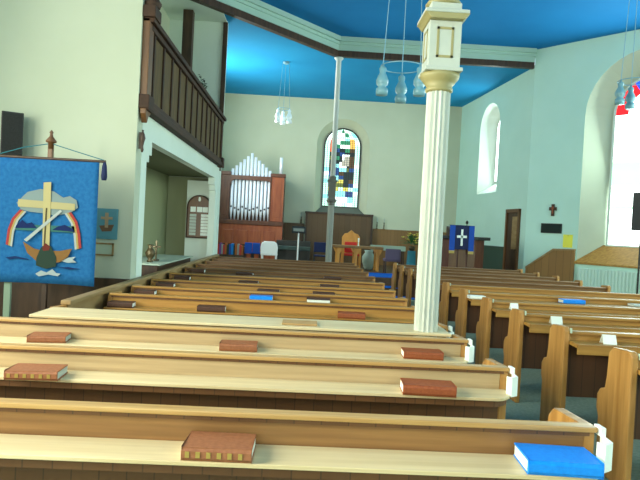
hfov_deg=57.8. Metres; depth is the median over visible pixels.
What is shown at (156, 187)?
wall
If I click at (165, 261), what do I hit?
sideboard
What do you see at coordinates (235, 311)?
shelf
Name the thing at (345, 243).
cushion
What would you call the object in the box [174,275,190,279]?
book
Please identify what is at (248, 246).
chair
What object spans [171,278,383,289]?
shelf
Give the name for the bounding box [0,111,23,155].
loudspeaker
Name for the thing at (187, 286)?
shelf
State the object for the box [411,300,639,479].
floor
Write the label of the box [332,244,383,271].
table
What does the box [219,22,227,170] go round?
trim
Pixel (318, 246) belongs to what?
chair
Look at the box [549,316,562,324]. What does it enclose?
card
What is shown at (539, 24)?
ceiling
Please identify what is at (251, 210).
pipe organ
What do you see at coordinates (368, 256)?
urn
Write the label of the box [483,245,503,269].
trim
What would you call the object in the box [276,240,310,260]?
digital piano
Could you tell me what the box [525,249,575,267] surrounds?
cap
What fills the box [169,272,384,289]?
pew
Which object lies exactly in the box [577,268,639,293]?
radiator
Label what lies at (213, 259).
pew
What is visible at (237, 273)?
book
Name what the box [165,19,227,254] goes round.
wall
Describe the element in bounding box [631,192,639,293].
loudspeaker
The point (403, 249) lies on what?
side table
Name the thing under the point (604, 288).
pew
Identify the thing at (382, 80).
pendant light
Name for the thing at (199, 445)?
book
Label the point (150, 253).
brass vase
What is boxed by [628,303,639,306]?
book
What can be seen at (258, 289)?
book
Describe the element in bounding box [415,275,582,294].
pew
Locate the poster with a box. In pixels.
[96,208,118,239]
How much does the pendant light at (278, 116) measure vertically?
1.790 m
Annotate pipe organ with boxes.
[218,153,285,258]
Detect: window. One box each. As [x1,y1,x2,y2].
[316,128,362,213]
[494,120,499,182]
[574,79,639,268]
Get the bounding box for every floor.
[146,147,207,177]
[360,264,392,285]
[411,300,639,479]
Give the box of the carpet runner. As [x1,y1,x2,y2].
[369,272,414,299]
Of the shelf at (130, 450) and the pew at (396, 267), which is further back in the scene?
the pew at (396, 267)
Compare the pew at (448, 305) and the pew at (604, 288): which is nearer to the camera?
the pew at (448, 305)
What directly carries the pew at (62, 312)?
on the floor at (528, 407)
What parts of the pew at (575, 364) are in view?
panel, panel, rail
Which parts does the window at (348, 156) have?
sill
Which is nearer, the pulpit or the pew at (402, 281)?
the pew at (402, 281)
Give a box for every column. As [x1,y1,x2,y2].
[325,57,343,261]
[413,0,469,336]
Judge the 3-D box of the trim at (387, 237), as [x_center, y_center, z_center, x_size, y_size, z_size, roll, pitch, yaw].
[3.439,0.326,21.579,3.020,1.340,0.080,3,1,-2]
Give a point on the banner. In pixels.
(49, 204)
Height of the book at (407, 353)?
0.059 m
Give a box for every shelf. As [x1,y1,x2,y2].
[0,336,467,363]
[0,367,509,400]
[0,434,597,479]
[103,306,413,323]
[133,293,405,306]
[153,285,393,297]
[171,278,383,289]
[218,243,244,257]
[440,284,596,291]
[449,290,639,299]
[468,298,639,307]
[492,307,639,317]
[524,321,639,333]
[569,340,639,355]
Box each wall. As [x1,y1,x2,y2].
[0,0,144,279]
[61,254,218,308]
[135,117,219,277]
[142,167,168,256]
[159,7,169,35]
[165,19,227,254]
[184,180,208,261]
[221,93,461,240]
[455,65,534,268]
[523,29,639,280]
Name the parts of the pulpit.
panel, panel, panel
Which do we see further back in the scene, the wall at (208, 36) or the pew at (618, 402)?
the wall at (208, 36)
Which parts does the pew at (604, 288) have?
panel, rail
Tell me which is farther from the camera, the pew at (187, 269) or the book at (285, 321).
the pew at (187, 269)
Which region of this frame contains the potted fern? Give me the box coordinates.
[198,74,207,88]
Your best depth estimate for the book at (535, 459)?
2.18 m
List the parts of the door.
panel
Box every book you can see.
[4,363,67,380]
[26,332,70,342]
[107,300,135,307]
[134,289,156,294]
[156,282,174,286]
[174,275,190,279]
[181,431,255,462]
[191,269,204,272]
[197,304,225,312]
[219,339,257,351]
[236,272,253,275]
[238,280,258,283]
[250,294,272,299]
[257,288,279,291]
[282,319,316,325]
[307,297,329,302]
[313,291,334,294]
[320,284,338,287]
[324,277,340,279]
[338,311,365,319]
[400,378,456,397]
[401,347,443,360]
[467,295,485,298]
[514,443,603,479]
[558,298,585,303]
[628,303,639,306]
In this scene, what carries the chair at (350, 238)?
on the floor at (389, 269)
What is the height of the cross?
0.360 m
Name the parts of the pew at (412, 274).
panel, panel, rail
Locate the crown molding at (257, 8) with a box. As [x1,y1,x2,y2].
[217,0,536,61]
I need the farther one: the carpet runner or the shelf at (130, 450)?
the carpet runner
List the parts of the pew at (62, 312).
panel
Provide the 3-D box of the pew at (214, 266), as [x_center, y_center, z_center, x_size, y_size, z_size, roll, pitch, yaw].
[-0.709,0.958,10.739,3.160,0.900,0.675,3,1,-2]
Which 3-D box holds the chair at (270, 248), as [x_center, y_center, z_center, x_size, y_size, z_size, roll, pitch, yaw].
[-1.489,0.429,17.012,0.500,0.790,0.450,3,1,-2]
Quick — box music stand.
[292,226,305,259]
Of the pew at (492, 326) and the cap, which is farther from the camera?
the cap
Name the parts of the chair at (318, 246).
backrest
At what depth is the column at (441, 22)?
4.44 m
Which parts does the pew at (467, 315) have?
panel, panel, rail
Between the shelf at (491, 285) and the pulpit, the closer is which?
the shelf at (491, 285)
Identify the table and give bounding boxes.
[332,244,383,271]
[370,245,405,264]
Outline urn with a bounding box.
[362,250,373,269]
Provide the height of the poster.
0.370 m
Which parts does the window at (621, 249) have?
sill, pane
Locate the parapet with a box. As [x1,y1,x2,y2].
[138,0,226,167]
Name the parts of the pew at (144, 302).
rail, rail moulding, panel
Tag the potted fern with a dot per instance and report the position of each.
(198, 74)
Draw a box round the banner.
[0,130,106,318]
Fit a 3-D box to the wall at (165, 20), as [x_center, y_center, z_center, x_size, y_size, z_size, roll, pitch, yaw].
[-3.702,-2.208,10.455,0.200,6.920,6.600,3,1,-2]
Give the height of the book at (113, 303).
0.059 m
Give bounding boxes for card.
[509,303,517,308]
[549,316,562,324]
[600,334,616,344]
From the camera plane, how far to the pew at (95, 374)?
3.33 m
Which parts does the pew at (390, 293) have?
rail moulding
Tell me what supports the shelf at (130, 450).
attached to the pew at (40, 439)
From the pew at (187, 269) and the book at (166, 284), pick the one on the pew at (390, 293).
the book at (166, 284)
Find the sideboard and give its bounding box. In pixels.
[141,254,192,275]
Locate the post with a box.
[181,9,194,68]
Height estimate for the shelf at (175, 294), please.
0.018 m
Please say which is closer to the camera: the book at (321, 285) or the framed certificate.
the framed certificate
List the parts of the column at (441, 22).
panel moulding, gilt cornice, cornice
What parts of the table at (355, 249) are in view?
leg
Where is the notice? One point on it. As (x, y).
(567, 239)
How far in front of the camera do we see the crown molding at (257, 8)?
15.84 m
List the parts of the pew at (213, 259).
rail moulding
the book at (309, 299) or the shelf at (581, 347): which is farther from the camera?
the book at (309, 299)
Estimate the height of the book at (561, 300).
0.059 m
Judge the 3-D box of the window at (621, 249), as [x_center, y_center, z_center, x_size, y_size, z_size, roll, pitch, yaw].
[7.983,-1.702,14.126,0.510,4.808,3.100,2,2,-43]
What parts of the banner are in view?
stand leg, cord, cord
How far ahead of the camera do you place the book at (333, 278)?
9.46 m
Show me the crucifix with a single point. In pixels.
(552, 208)
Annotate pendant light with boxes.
[275,61,291,124]
[376,0,424,103]
[615,0,639,109]
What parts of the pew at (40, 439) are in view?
panel, panel, rail moulding, rail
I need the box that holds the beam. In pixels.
[191,0,534,69]
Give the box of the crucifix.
[549,204,556,215]
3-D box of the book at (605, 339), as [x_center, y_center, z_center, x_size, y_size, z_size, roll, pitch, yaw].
[2.382,0.820,4.792,0.110,0.075,0.077,3,1,2]
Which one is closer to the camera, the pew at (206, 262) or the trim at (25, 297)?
the trim at (25, 297)
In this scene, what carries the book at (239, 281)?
on the pew at (198, 277)
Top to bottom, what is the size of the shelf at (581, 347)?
0.085 m
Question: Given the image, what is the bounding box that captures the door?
[502,209,520,269]
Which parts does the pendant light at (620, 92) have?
lamp shade, rod, lamp shade, rod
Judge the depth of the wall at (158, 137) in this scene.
8.93 m
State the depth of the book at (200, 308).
5.64 m
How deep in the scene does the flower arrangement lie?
17.01 m
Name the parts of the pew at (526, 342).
panel, panel, rail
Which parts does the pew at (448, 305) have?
panel, panel, rail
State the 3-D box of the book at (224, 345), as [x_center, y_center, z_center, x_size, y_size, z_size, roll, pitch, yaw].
[-0.570,0.744,4.078,0.260,0.061,0.148,3,1,-4]
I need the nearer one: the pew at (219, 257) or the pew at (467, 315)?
the pew at (467, 315)
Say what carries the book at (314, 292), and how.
on the pew at (390, 293)
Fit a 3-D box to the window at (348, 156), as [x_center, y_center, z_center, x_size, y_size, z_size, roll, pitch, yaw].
[0.811,-2.581,21.703,1.900,3.255,0.400,3,1,-2]
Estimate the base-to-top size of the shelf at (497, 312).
0.085 m
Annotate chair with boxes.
[244,242,251,257]
[252,243,260,257]
[261,241,277,258]
[313,242,325,260]
[340,230,360,267]
[383,249,400,272]
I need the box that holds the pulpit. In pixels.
[441,226,490,268]
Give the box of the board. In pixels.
[185,195,208,238]
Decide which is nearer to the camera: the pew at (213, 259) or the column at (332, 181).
the pew at (213, 259)
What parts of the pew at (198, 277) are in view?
rail moulding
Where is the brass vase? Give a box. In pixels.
[145,244,156,261]
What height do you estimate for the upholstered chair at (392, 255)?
0.740 m
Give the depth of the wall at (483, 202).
18.30 m
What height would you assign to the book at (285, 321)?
0.015 m
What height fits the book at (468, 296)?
0.047 m
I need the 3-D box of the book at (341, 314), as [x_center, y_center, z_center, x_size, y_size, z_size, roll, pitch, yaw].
[0.311,0.746,5.754,0.270,0.059,0.168,3,1,1]
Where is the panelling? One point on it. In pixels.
(561, 264)
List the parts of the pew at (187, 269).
rail moulding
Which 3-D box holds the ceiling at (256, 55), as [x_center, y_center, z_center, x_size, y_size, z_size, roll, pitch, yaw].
[1.152,-5.097,16.635,9.560,0.140,9.605,3,1,-2]
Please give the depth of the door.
16.91 m
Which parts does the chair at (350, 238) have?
backrest, leg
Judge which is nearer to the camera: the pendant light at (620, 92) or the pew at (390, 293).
the pew at (390, 293)
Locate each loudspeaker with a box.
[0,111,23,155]
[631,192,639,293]
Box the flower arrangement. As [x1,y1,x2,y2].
[399,233,418,264]
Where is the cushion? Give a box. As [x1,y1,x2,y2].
[344,242,356,251]
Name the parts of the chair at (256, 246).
backrest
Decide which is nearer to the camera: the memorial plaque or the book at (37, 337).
the book at (37, 337)
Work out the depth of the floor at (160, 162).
11.47 m
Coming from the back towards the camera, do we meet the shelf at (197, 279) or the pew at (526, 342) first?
the shelf at (197, 279)
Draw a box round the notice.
[563,234,572,247]
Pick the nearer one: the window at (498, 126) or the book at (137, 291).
the book at (137, 291)
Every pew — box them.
[0,317,473,363]
[0,342,517,418]
[0,398,612,479]
[29,305,453,337]
[103,291,414,323]
[131,284,407,306]
[151,278,395,297]
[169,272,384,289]
[184,267,374,281]
[196,264,368,275]
[205,261,362,271]
[212,258,358,267]
[218,256,355,264]
[391,263,522,290]
[398,265,539,297]
[406,268,558,306]
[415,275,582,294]
[438,279,610,311]
[438,282,639,325]
[455,288,639,337]
[475,297,639,364]
[503,308,639,402]
[540,324,639,420]
[595,347,639,479]
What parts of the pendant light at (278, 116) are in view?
lamp shade, lamp shade, lamp shade, rod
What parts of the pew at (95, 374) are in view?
panel, panel, rail moulding, rail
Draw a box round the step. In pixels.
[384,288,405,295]
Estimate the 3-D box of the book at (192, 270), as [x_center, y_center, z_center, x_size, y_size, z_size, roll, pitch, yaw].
[-1.990,0.504,9.465,0.220,0.059,0.158,3,1,-5]
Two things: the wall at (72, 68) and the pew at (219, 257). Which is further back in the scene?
the pew at (219, 257)
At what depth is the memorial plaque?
15.60 m
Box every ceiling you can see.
[160,0,529,106]
[260,0,639,48]
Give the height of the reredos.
1.850 m
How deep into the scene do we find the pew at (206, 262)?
11.54 m
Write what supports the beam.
attached to the ceiling at (256, 55)
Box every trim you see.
[0,277,129,318]
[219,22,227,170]
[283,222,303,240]
[372,229,445,265]
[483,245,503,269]
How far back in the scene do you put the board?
13.43 m
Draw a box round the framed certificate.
[95,242,113,255]
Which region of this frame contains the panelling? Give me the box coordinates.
[525,250,574,281]
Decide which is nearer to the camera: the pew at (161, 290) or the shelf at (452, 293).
the pew at (161, 290)
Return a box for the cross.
[152,241,160,260]
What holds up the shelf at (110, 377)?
attached to the pew at (95, 374)
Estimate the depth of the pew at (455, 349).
4.16 m
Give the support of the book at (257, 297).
on the pew at (161, 290)
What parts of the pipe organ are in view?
tower panel, tower cornice, panel, panel, pipe rail, impost rail, panel, panel, tower panel, tower cornice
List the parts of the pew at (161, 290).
rail moulding, rail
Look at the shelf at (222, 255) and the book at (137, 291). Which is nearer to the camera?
the book at (137, 291)
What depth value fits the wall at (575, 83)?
15.22 m
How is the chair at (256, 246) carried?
on the floor at (389, 269)
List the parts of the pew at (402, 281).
panel, panel, rail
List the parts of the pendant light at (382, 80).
lamp shade, rod, lamp shade, rod, lamp shade, rod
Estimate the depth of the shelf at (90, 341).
4.11 m
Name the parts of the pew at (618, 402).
panel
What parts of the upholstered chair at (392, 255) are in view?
backrest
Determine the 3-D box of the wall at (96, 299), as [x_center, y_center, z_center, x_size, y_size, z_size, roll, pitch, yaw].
[-2.311,0.887,9.308,0.090,0.930,8.740,3,1,-2]
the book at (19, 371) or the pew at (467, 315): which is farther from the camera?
the pew at (467, 315)
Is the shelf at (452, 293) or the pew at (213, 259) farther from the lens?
the pew at (213, 259)
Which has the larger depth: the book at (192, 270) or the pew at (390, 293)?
the book at (192, 270)
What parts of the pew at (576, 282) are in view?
panel, rail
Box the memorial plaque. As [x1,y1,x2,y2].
[541,223,561,233]
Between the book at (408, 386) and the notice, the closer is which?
the book at (408, 386)
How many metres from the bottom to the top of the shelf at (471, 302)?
0.085 m
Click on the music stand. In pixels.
(295, 229)
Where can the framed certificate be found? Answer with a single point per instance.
(103, 249)
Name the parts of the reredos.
cornice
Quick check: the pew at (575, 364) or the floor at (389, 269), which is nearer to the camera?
the pew at (575, 364)
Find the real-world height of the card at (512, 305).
0.075 m
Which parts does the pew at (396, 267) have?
panel, panel, rail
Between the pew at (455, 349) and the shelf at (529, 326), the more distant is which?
the shelf at (529, 326)
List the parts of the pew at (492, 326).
panel, panel, rail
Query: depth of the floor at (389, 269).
17.75 m
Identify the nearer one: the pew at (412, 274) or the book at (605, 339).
the book at (605, 339)
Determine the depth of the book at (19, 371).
3.07 m
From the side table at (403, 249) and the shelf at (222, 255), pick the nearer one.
the shelf at (222, 255)
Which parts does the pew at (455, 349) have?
rail moulding, rail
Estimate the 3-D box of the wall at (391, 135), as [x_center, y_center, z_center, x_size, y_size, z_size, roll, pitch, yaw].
[0.710,-1.983,21.718,9.300,6.500,0.450,3,1,-2]
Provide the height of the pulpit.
1.498 m
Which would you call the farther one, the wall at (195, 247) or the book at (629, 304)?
the wall at (195, 247)
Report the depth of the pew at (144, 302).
5.83 m
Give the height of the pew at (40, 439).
0.905 m
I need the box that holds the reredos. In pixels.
[304,211,373,264]

